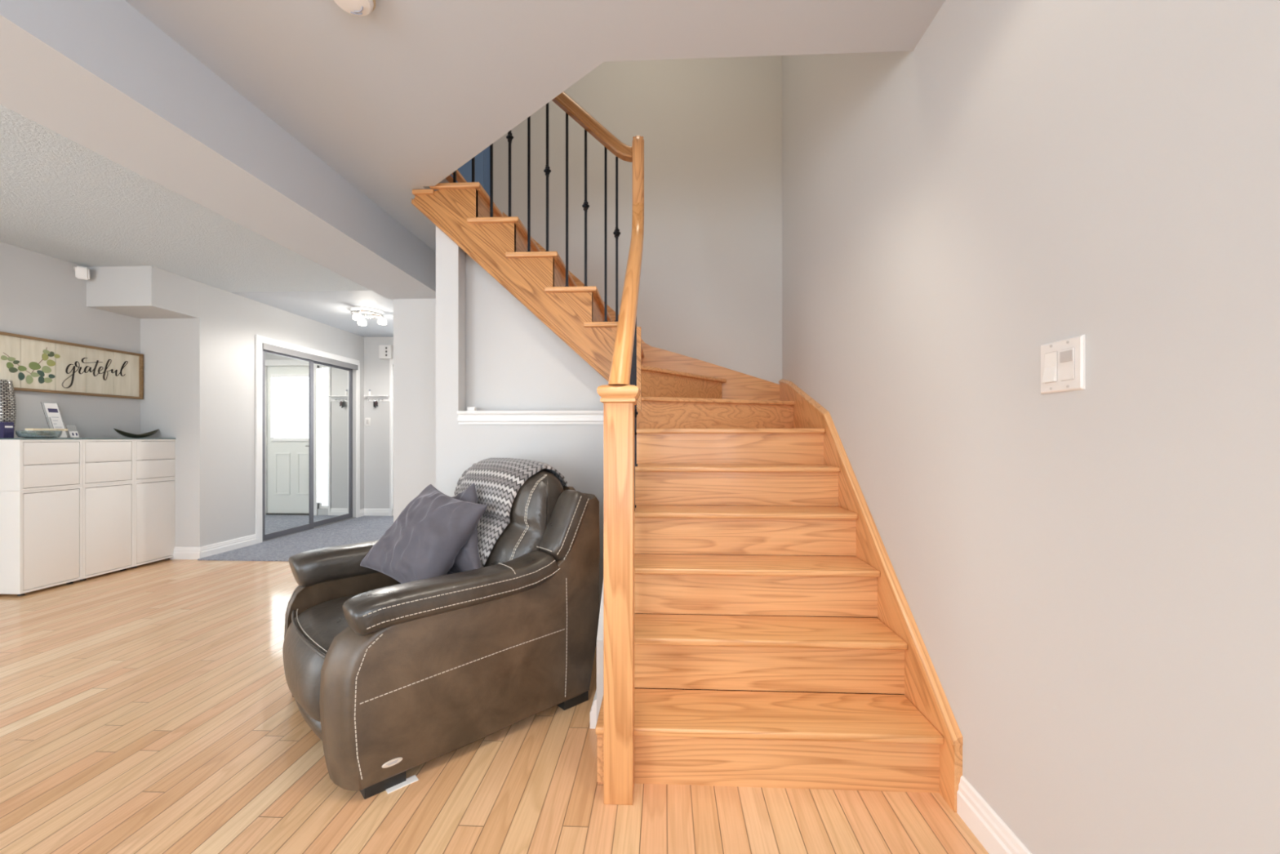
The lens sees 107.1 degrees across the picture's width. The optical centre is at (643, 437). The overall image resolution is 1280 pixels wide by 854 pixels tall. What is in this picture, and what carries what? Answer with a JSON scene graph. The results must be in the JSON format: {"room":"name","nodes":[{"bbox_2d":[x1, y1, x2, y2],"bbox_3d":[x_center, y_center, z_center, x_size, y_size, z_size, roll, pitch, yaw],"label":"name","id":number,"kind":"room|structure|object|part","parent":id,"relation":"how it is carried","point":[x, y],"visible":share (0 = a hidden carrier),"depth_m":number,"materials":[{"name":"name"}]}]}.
{"room":"living room","nodes":[
{"label":"living room","id":0,"kind":"room"},
{"bbox_2d":[0,241,140,438],"bbox_3d":[-4.882,-0.254,0.752,0.100,2.750,7.275,0,0,3],"label":"wall","id":1,"kind":"structure","parent":0,"point":[42,296],"depth_m":3.81,"materials":[{"name":"paint"}]},
{"bbox_2d":[0,439,82,491],"bbox_3d":[-4.538,0.195,3.502,0.335,0.361,0.357,0,0,3],"label":"drawer","id":2,"kind":"object","parent":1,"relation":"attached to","point":[28,464],"visible":1,"depth_m":3.43,"materials":[{"name":"white paint"}]},
{"bbox_3d":[-4.381,0.113,3.495,0.016,0.160,0.319,0,0,3],"label":"drawer","id":3,"kind":"part","parent":2,"relation":"part of","materials":[{"name":"white paint"}]},
{"bbox_3d":[-4.381,0.277,3.495,0.016,0.160,0.319,0,0,3],"label":"drawer","id":4,"kind":"part","parent":2,"relation":"part of","materials":[{"name":"white paint"}]},
{"bbox_2d":[0,438,175,439],"bbox_3d":[-4.521,0.009,3.859,0.339,0.010,1.076,0,0,3],"label":"sheet","id":5,"kind":"object","parent":2,"relation":"on","point":[0,438],"visible":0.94,"depth_m":3.62,"materials":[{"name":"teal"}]},
{"bbox_2d":[0,422,13,438],"bbox_3d":[-4.544,-0.053,3.365,0.046,0.115,0.055,0,0,3],"label":"box","id":6,"kind":"object","parent":5,"relation":"on","point":[6,428],"visible":1,"depth_m":3.35,"materials":[{"name":"blue"}]},
{"bbox_2d":[0,379,16,431],"bbox_3d":[-4.637,-0.206,3.412,0.128,0.420,0.128,0,0,3],"label":"vase","id":7,"kind":"object","parent":5,"relation":"on","point":[7,397],"visible":0.74,"depth_m":3.40,"materials":[{"name":"metal"}]},
{"bbox_2d":[15,430,62,438],"bbox_3d":[-4.471,-0.023,3.495,0.216,0.055,0.216,0,0,3],"label":"glass dish","id":8,"kind":"object","parent":5,"relation":"on","point":[20,433],"visible":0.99,"depth_m":3.43,"materials":[{"name":"white"}]},
{"bbox_2d":[24,428,67,431],"bbox_3d":[-4.418,-0.059,3.497,0.066,0.016,0.200,0,0,3],"label":"candle","id":9,"kind":"object","parent":8,"relation":"on","point":[42,429],"visible":1,"depth_m":3.49,"materials":[{"name":"beige wax"}]},
{"bbox_2d":[40,401,74,438],"bbox_3d":[-4.518,-0.133,3.640,0.107,0.275,0.122,0,0,3],"label":"brochure holder","id":10,"kind":"object","parent":5,"relation":"on","point":[51,410],"visible":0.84,"depth_m":3.64,"materials":[{"name":"white plastic"}]},
{"bbox_2d":[66,424,84,438],"bbox_3d":[-4.489,-0.048,3.730,0.066,0.105,0.070,0,0,3],"label":"card holder","id":11,"kind":"object","parent":5,"relation":"on","point":[72,428],"visible":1,"depth_m":3.73,"materials":[{"name":"white plastic"}]},
{"bbox_2d":[114,428,158,438],"bbox_3d":[-4.500,-0.038,4.197,0.110,0.082,0.356,0,0,3],"label":"bowl","id":12,"kind":"object","parent":5,"relation":"on","point":[122,433],"visible":1,"depth_m":4.15,"materials":[{"name":"black ceramic"}]},
{"bbox_2d":[0,331,143,399],"bbox_3d":[-4.678,-0.562,3.754,0.041,0.418,1.241,0,0,3],"label":"wall sign","id":13,"kind":"object","parent":1,"relation":"attached to","point":[33,364],"visible":1,"depth_m":3.83,"materials":[{"name":"brown wood"}]},
{"bbox_2d":[0,349,60,383],"bbox_3d":[-4.682,-0.548,3.615,0.001,0.280,0.339,0,0,3],"label":"print","id":14,"kind":"object","parent":13,"relation":"attached to","point":[17,366],"depth_m":3.61,"materials":[{"name":"green paint"}]},
{"bbox_2d":[73,266,90,279],"bbox_3d":[-4.641,-1.356,3.898,0.094,0.107,0.089,0,0,-40],"label":"sensor","id":15,"kind":"object","parent":1,"relation":"attached to","point":[81,273],"visible":1,"depth_m":3.88,"materials":[{"name":"white plastic"}]},
{"bbox_2d":[82,439,133,485],"bbox_3d":[-4.522,0.195,3.860,0.335,0.361,0.357,0,0,3],"label":"drawer","id":16,"kind":"object","parent":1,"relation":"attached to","point":[104,461],"visible":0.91,"depth_m":3.84,"materials":[{"name":"white paint"}]},
{"bbox_3d":[-4.365,0.113,3.853,0.016,0.160,0.319,0,0,3],"label":"drawer","id":17,"kind":"part","parent":16,"relation":"part of","materials":[{"name":"white paint"}]},
{"bbox_3d":[-4.365,0.277,3.853,0.016,0.160,0.319,0,0,3],"label":"drawer","id":18,"kind":"part","parent":16,"relation":"part of","materials":[{"name":"white paint"}]},
{"bbox_2d":[140,318,189,546],"bbox_3d":[-4.482,-0.254,4.428,0.575,2.750,0.105,0,0,3],"label":"wall","id":19,"kind":"structure","parent":0,"point":[164,342],"depth_m":4.37,"materials":[{"name":"paint"}]},
{"bbox_2d":[133,439,175,481],"bbox_3d":[-4.507,0.195,4.217,0.335,0.361,0.357,0,0,3],"label":"drawer","id":20,"kind":"object","parent":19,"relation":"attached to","point":[153,468],"visible":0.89,"depth_m":4.19,"materials":[{"name":"white paint"}]},
{"bbox_3d":[-4.349,0.113,4.210,0.016,0.160,0.319,0,0,3],"label":"drawer","id":21,"kind":"part","parent":20,"relation":"part of","materials":[{"name":"white paint"}]},
{"bbox_3d":[-4.349,0.277,4.210,0.016,0.160,0.319,0,0,3],"label":"drawer","id":22,"kind":"part","parent":20,"relation":"part of","materials":[{"name":"white paint"}]},
{"bbox_2d":[168,546,201,559],"bbox_3d":[-4.377,1.065,4.363,0.592,0.112,0.017,0,0,3],"label":"baseboard","id":23,"kind":"structure","parent":19,"relation":"attached to","point":[180,553],"depth_m":4.35,"materials":[{"name":"white paint"}]},
{"bbox_2d":[0,104,393,337],"bbox_3d":[-3.361,-1.509,1.979,2.830,0.150,9.660,0,0,3],"label":"ceiling","id":24,"kind":"structure","parent":0,"point":[60,198],"depth_m":3.31,"materials":[{"name":"white paint"}]},
{"bbox_2d":[86,266,199,318],"bbox_3d":[-4.394,-1.268,4.167,0.575,0.332,0.410,0,0,3],"label":"bulkhead","id":25,"kind":"object","parent":24,"relation":"attached to","point":[135,291],"visible":1,"depth_m":3.97,"materials":[{"name":"paint"}]},
{"bbox_2d":[351,309,386,325],"bbox_3d":[-3.129,-1.365,5.346,0.352,0.136,0.357,0,0,3],"label":"ceiling lamp","id":26,"kind":"object","parent":24,"relation":"attached to","point":[357,316],"visible":1,"depth_m":5.37,"materials":[{"name":"white glass"}]},
{"bbox_3d":[-3.161,-1.334,5.215,0.094,0.073,0.093,0,0,3],"label":"lamp shade","id":27,"kind":"part","parent":26,"relation":"part of","materials":[{"name":"white glass"}]},
{"bbox_3d":[-3.254,-1.334,5.458,0.094,0.073,0.093,0,0,3],"label":"lamp shade","id":28,"kind":"part","parent":26,"relation":"part of","materials":[{"name":"white glass"}]},
{"bbox_3d":[-2.997,-1.334,5.415,0.094,0.073,0.093,0,0,3],"label":"lamp shade","id":29,"kind":"part","parent":26,"relation":"part of","materials":[{"name":"white glass"}]},
{"bbox_2d":[189,282,364,546],"bbox_3d":[-4.153,-0.254,5.605,0.220,2.750,2.485,0,0,3],"label":"wall","id":30,"kind":"structure","parent":0,"point":[222,340],"depth_m":4.65,"materials":[{"name":"paint"}]},
{"bbox_2d":[199,533,256,557],"bbox_3d":[-4.076,1.065,4.656,0.017,0.112,0.605,0,0,3],"label":"baseboard","id":31,"kind":"structure","parent":30,"relation":"attached to","point":[231,544],"depth_m":4.62,"materials":[{"name":"white paint"}]},
{"bbox_2d":[254,334,359,543],"bbox_3d":[-4.071,0.021,5.792,0.108,2.200,1.685,0,0,3],"label":"trim","id":32,"kind":"structure","parent":30,"relation":"attached to","point":[259,340],"depth_m":5.01,"materials":[{"name":"white paint"}]},
{"bbox_2d":[262,342,358,369],"bbox_3d":[-4.062,-0.973,5.795,0.115,0.067,1.546,0,0,3],"label":"door track","id":33,"kind":"object","parent":30,"relation":"attached to","point":[265,346],"visible":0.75,"depth_m":5.63,"materials":[{"name":"grey metal"}]},
{"bbox_2d":[360,508,364,516],"bbox_3d":[-3.987,1.065,6.686,0.017,0.112,0.110,0,0,3],"label":"baseboard","id":34,"kind":"structure","parent":30,"relation":"attached to","point":[362,510],"depth_m":6.68,"materials":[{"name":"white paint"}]},
{"bbox_2d":[364,337,393,515],"bbox_3d":[-2.924,-0.254,6.745,2.135,2.750,0.100,0,0,3],"label":"wall","id":35,"kind":"structure","parent":0,"point":[376,371],"depth_m":6.73,"materials":[{"name":"paint"}]},
{"bbox_2d":[364,417,370,426],"bbox_3d":[-3.936,-0.227,6.732,0.075,0.115,0.012,0,0,3],"label":"light switch","id":36,"kind":"object","parent":35,"relation":"attached to","point":[367,420],"visible":1,"depth_m":6.73,"materials":[{"name":"white plastic"}]},
{"bbox_2d":[364,508,389,515],"bbox_3d":[-3.803,1.065,6.725,0.382,0.112,0.017,0,0,3],"label":"baseboard","id":37,"kind":"structure","parent":35,"relation":"attached to","point":[367,512],"depth_m":6.72,"materials":[{"name":"white paint"}]},
{"bbox_2d":[364,395,389,401],"bbox_3d":[-3.779,-0.556,6.689,0.332,0.083,0.084,0,0,3],"label":"key rack","id":38,"kind":"object","parent":35,"relation":"attached to","point":[370,397],"visible":1,"depth_m":6.71,"materials":[{"name":"white paint"}]},
{"bbox_2d":[373,400,377,408],"bbox_3d":[-3.802,-0.478,6.693,0.060,0.117,0.012,0,0,3],"label":"bunch","id":39,"kind":"object","parent":38,"relation":"hanging from","point":[375,403],"visible":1,"depth_m":6.69,"materials":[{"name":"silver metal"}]},
{"bbox_2d":[364,395,389,396],"bbox_3d":[-3.779,-0.589,6.683,0.332,0.016,0.071,0,0,3],"label":"shelf","id":40,"kind":"object","parent":38,"relation":"attached to","point":[364,395],"depth_m":6.66,"materials":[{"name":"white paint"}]},
{"bbox_3d":[-3.773,-0.554,6.725,0.320,0.080,0.013,0,0,3],"label":"plate","id":41,"kind":"part","parent":38,"relation":"part of","materials":[{"name":"white paint"}]},
{"bbox_2d":[378,345,392,359],"bbox_3d":[-3.657,-1.212,6.697,0.175,0.195,0.057,0,0,3],"label":"door chime","id":42,"kind":"object","parent":35,"relation":"attached to","point":[385,352],"visible":1,"depth_m":6.67,"materials":[{"name":"white plastic"}]},
{"bbox_2d":[389,358,393,515],"bbox_3d":[-3.047,0.001,6.702,1.127,2.240,0.036,0,0,3],"label":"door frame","id":43,"kind":"structure","parent":35,"relation":"in","point":[391,361],"depth_m":6.71,"materials":[{"name":"white paint"}]},
{"bbox_2d":[392,364,393,508],"bbox_3d":[-3.502,-0.014,6.765,0.174,2.066,0.030,0,0,3],"label":"window","id":44,"kind":"structure","parent":35,"relation":"in","point":[393,365],"depth_m":6.75,"materials":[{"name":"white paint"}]},
{"bbox_2d":[445,174,453,182],"bbox_3d":[-2.300,-1.583,3.354,2.310,0.001,2.700,0,0,3],"label":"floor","id":45,"kind":"structure","parent":0,"point":[449,178],"depth_m":2.89,"materials":[{"name":"brown wood"}]},
{"bbox_2d":[0,515,988,853],"bbox_3d":[-1.905,1.176,1.865,5.950,0.130,9.760,0,0,3],"label":"floor","id":46,"kind":"structure","parent":0,"point":[150,708],"depth_m":1.58,"materials":[{"name":"brown wood"}]},
{"bbox_2d":[0,485,82,595],"bbox_3d":[-4.538,0.748,3.502,0.335,0.744,0.357,0,0,3],"label":"base cabinet","id":47,"kind":"object","parent":46,"relation":"on","point":[41,531],"visible":0.99,"depth_m":3.42,"materials":[{"name":"white paint"}]},
{"bbox_3d":[-4.381,0.738,3.495,0.016,0.683,0.319,0,0,3],"label":"door","id":48,"kind":"part","parent":47,"relation":"part of","materials":[{"name":"white paint"}]},
{"bbox_2d":[80,481,133,580],"bbox_3d":[-4.522,0.748,3.860,0.335,0.744,0.357,0,0,3],"label":"base cabinet","id":49,"kind":"object","parent":46,"relation":"on","point":[108,509],"visible":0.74,"depth_m":3.84,"materials":[{"name":"white paint"}]},
{"bbox_2d":[131,478,175,568],"bbox_3d":[-4.507,0.748,4.217,0.335,0.744,0.357,0,0,3],"label":"base cabinet","id":50,"kind":"object","parent":46,"relation":"on","point":[153,502],"visible":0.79,"depth_m":4.20,"materials":[{"name":"white paint"}]},
{"bbox_2d":[262,516,354,542],"bbox_3d":[-4.074,1.108,5.794,0.091,0.006,1.540,0,0,3],"label":"floor track","id":51,"kind":"object","parent":46,"relation":"on","point":[353,517],"visible":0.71,"depth_m":5.90,"materials":[{"name":"grey metal"}]},
{"bbox_2d":[262,349,313,540],"bbox_3d":[-4.073,0.075,5.405,0.030,2.059,0.758,0,0,3],"label":"mirror door","id":52,"kind":"structure","parent":51,"relation":"on","point":[287,380],"depth_m":5.37,"materials":[{"name":"grey mirror"}]},
{"bbox_2d":[313,360,352,527],"bbox_3d":[-4.076,0.075,6.158,0.030,2.059,0.806,0,0,3],"label":"mirror door","id":53,"kind":"structure","parent":51,"relation":"on","point":[332,384],"depth_m":6.16,"materials":[{"name":"grey mirror"}]},
{"bbox_2d":[282,468,599,799],"bbox_3d":[-0.890,0.622,2.043,1.054,0.997,0.971,0,0,-41],"label":"armchair","id":54,"kind":"object","parent":46,"relation":"on","point":[393,677],"visible":0.77,"depth_m":1.69,"materials":[{"name":"brown leather"}]},
{"bbox_3d":[-1.202,1.000,1.762,0.153,0.138,0.640,0,0,-45],"label":"panel","id":55,"kind":"part","parent":54,"relation":"part of","materials":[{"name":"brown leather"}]},
{"bbox_2d":[282,593,359,721],"bbox_3d":[-1.031,0.807,1.914,0.667,0.292,0.636,0,0,-43],"label":"seat cushion","id":56,"kind":"object","parent":54,"relation":"on","point":[317,619],"depth_m":1.68,"materials":[{"name":"brown leather"}]},
{"bbox_3d":[-1.193,0.669,2.292,0.889,0.830,0.139,0,0,-41],"label":"panel","id":57,"kind":"part","parent":54,"relation":"part of","materials":[{"name":"brown leather"}]},
{"bbox_2d":[360,484,487,583],"bbox_3d":[-0.946,0.440,2.031,0.531,0.436,0.306,0,0,37],"label":"cushion","id":58,"kind":"object","parent":54,"relation":"on","point":[425,540],"visible":0.9,"depth_m":1.95,"materials":[{"name":"grey fabric"}]},
{"bbox_2d":[446,483,480,574],"bbox_3d":[-0.817,0.422,2.103,0.492,0.440,0.195,0,0,33],"label":"cushion","id":59,"kind":"object","parent":54,"relation":"on","point":[468,558],"visible":0.29,"depth_m":1.97,"materials":[{"name":"grey fabric"}]},
{"bbox_2d":[453,457,568,567],"bbox_3d":[-0.706,0.371,2.248,0.680,0.547,0.440,0,0,45],"label":"throw blanket","id":60,"kind":"object","parent":54,"relation":"on","point":[497,481],"visible":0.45,"depth_m":2.08,"materials":[{"name":"grey fabric"}]},
{"bbox_3d":[-0.693,0.395,2.206,0.372,0.542,0.701,0,0,-45],"label":"backrest","id":61,"kind":"part","parent":54,"relation":"part of","materials":[{"name":"brown leather"}]},
{"bbox_3d":[-0.508,0.646,2.311,0.028,0.850,0.712,0,0,-45],"label":"panel","id":62,"kind":"part","parent":54,"relation":"part of","materials":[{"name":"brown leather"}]},
{"bbox_2d":[411,169,963,812],"bbox_3d":[-0.154,-0.313,2.547,2.310,2.866,2.174,0,0,3],"label":"staircase","id":63,"kind":"structure","parent":46,"relation":"on","point":[774,444],"depth_m":1.94,"materials":[{"name":"brown wood"}]},
{"bbox_3d":[-1.233,-1.373,2.655,0.120,0.023,0.044,0,0,3],"label":"trim","id":64,"kind":"part","parent":63,"relation":"part of","materials":[{"name":"brown wood"}]},
{"bbox_2d":[453,91,644,804],"bbox_3d":[-0.600,-0.703,2.050,1.221,3.647,1.207,0,0,3],"label":"stair railing","id":65,"kind":"object","parent":63,"relation":"on","point":[619,397],"visible":0.77,"depth_m":1.44,"materials":[{"name":"brown wood"}]},
{"bbox_3d":[-0.611,-2.022,2.604,1.150,1.009,0.064,0,0,3],"label":"handrail","id":66,"kind":"part","parent":65,"relation":"part of","materials":[{"name":"brown wood"}]},
{"bbox_3d":[-0.077,0.503,1.487,0.090,1.236,0.090,0,0,3],"label":"newel post","id":67,"kind":"part","parent":65,"relation":"part of","materials":[{"name":"brown wood"}]},
{"bbox_3d":[-0.054,-0.707,2.001,0.064,1.090,1.157,0,0,3],"label":"handrail","id":68,"kind":"part","parent":65,"relation":"part of","materials":[{"name":"brown wood"}]},
{"bbox_2d":[435,226,603,618],"bbox_3d":[-0.647,-0.057,2.700,1.060,2.355,0.093,0,0,3],"label":"wall","id":69,"kind":"structure","parent":0,"point":[575,451],"depth_m":2.67,"materials":[{"name":"paint"}]},
{"bbox_2d":[457,410,603,424],"bbox_3d":[-0.563,-0.112,2.680,0.960,0.074,0.123,0,0,3],"label":"chair rail","id":70,"kind":"object","parent":69,"relation":"attached to","point":[464,417],"visible":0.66,"depth_m":2.63,"materials":[{"name":"white paint"}]},
{"bbox_2d":[466,406,476,410],"bbox_3d":[-0.989,-0.163,2.716,0.045,0.026,0.030,0,0,3],"label":"box","id":71,"kind":"object","parent":70,"relation":"on","point":[468,408],"visible":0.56,"depth_m":2.70,"materials":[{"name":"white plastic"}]},
{"bbox_2d":[465,252,608,410],"bbox_3d":[-0.646,-0.072,2.779,1.055,2.385,0.025,0,0,3],"label":"wall niche","id":72,"kind":"object","parent":69,"relation":"in","point":[514,362],"depth_m":2.77,"materials":[{"name":"paint"}]},
{"bbox_2d":[124,0,945,252],"bbox_3d":[-0.396,-1.484,0.330,2.600,0.195,6.625,0,0,3],"label":"ceiling","id":73,"kind":"structure","parent":0,"point":[396,98],"depth_m":1.69,"materials":[{"name":"paint"}]},
{"bbox_2d":[0,0,435,298],"bbox_3d":[-1.924,-1.334,0.397,0.460,0.490,6.625,0,0,3],"label":"beam","id":74,"kind":"structure","parent":73,"relation":"attached to","point":[100,75],"depth_m":1.79,"materials":[{"name":"paint"}]},
{"bbox_2d":[333,0,375,16],"bbox_3d":[-0.902,-1.361,1.456,0.132,0.049,0.132,0,0,3],"label":"smoke detector","id":75,"kind":"object","parent":73,"relation":"attached to","point":[355,7],"visible":1,"depth_m":1.47,"materials":[{"name":"beige plastic"}]},
{"bbox_2d":[393,55,782,555],"bbox_3d":[-0.458,-1.429,3.699,3.020,5.100,0.100,0,0,3],"label":"wall","id":76,"kind":"structure","parent":0,"point":[710,285],"depth_m":3.62,"materials":[{"name":"paint"}]},
{"bbox_2d":[596,582,603,720],"bbox_3d":[-0.147,0.596,2.224,0.036,1.050,0.810,0,0,3],"label":"wall","id":77,"kind":"structure","parent":0,"point":[600,629],"depth_m":1.82,"materials":[{"name":"paint"}]},
{"bbox_2d":[590,688,596,728],"bbox_3d":[-0.178,1.065,2.215,0.026,0.112,0.790,0,0,3],"label":"baseboard","id":78,"kind":"structure","parent":77,"relation":"attached to","point":[593,708],"depth_m":1.82,"materials":[{"name":"white paint"}]},
{"bbox_2d":[782,0,1279,853],"bbox_3d":[0.963,-1.429,0.271,0.120,5.100,6.825,0,0,3],"label":"wall","id":79,"kind":"structure","parent":0,"point":[1089,578],"depth_m":1.05,"materials":[{"name":"paint"}]},
{"bbox_2d":[956,775,1031,853],"bbox_3d":[0.847,1.065,-0.812,0.017,0.112,4.452,0,0,3],"label":"baseboard","id":80,"kind":"structure","parent":79,"relation":"attached to","point":[995,836],"depth_m":1.29,"materials":[{"name":"white paint"}]},
{"bbox_2d":[1040,334,1085,394],"bbox_3d":[0.929,-0.160,1.057,0.016,0.116,0.114,0,0,3],"label":"wall switch","id":81,"kind":"object","parent":79,"relation":"attached to","point":[1063,362],"visible":1,"depth_m":1.04,"materials":[{"name":"white plastic"}]},
{"bbox_3d":[-2.299,-2.732,3.900,2.265,2.295,0.100,0,0,3],"label":"wall","id":82,"kind":"structure","parent":0,"visible":0},
{"bbox_2d":[450,146,489,195],"bbox_3d":[-1.585,-2.609,3.795,0.780,2.040,0.042,0,0,3],"label":"door","id":83,"kind":"structure","parent":82,"relation":"in","point":[482,159],"depth_m":3.77,"materials":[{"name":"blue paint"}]}
]}

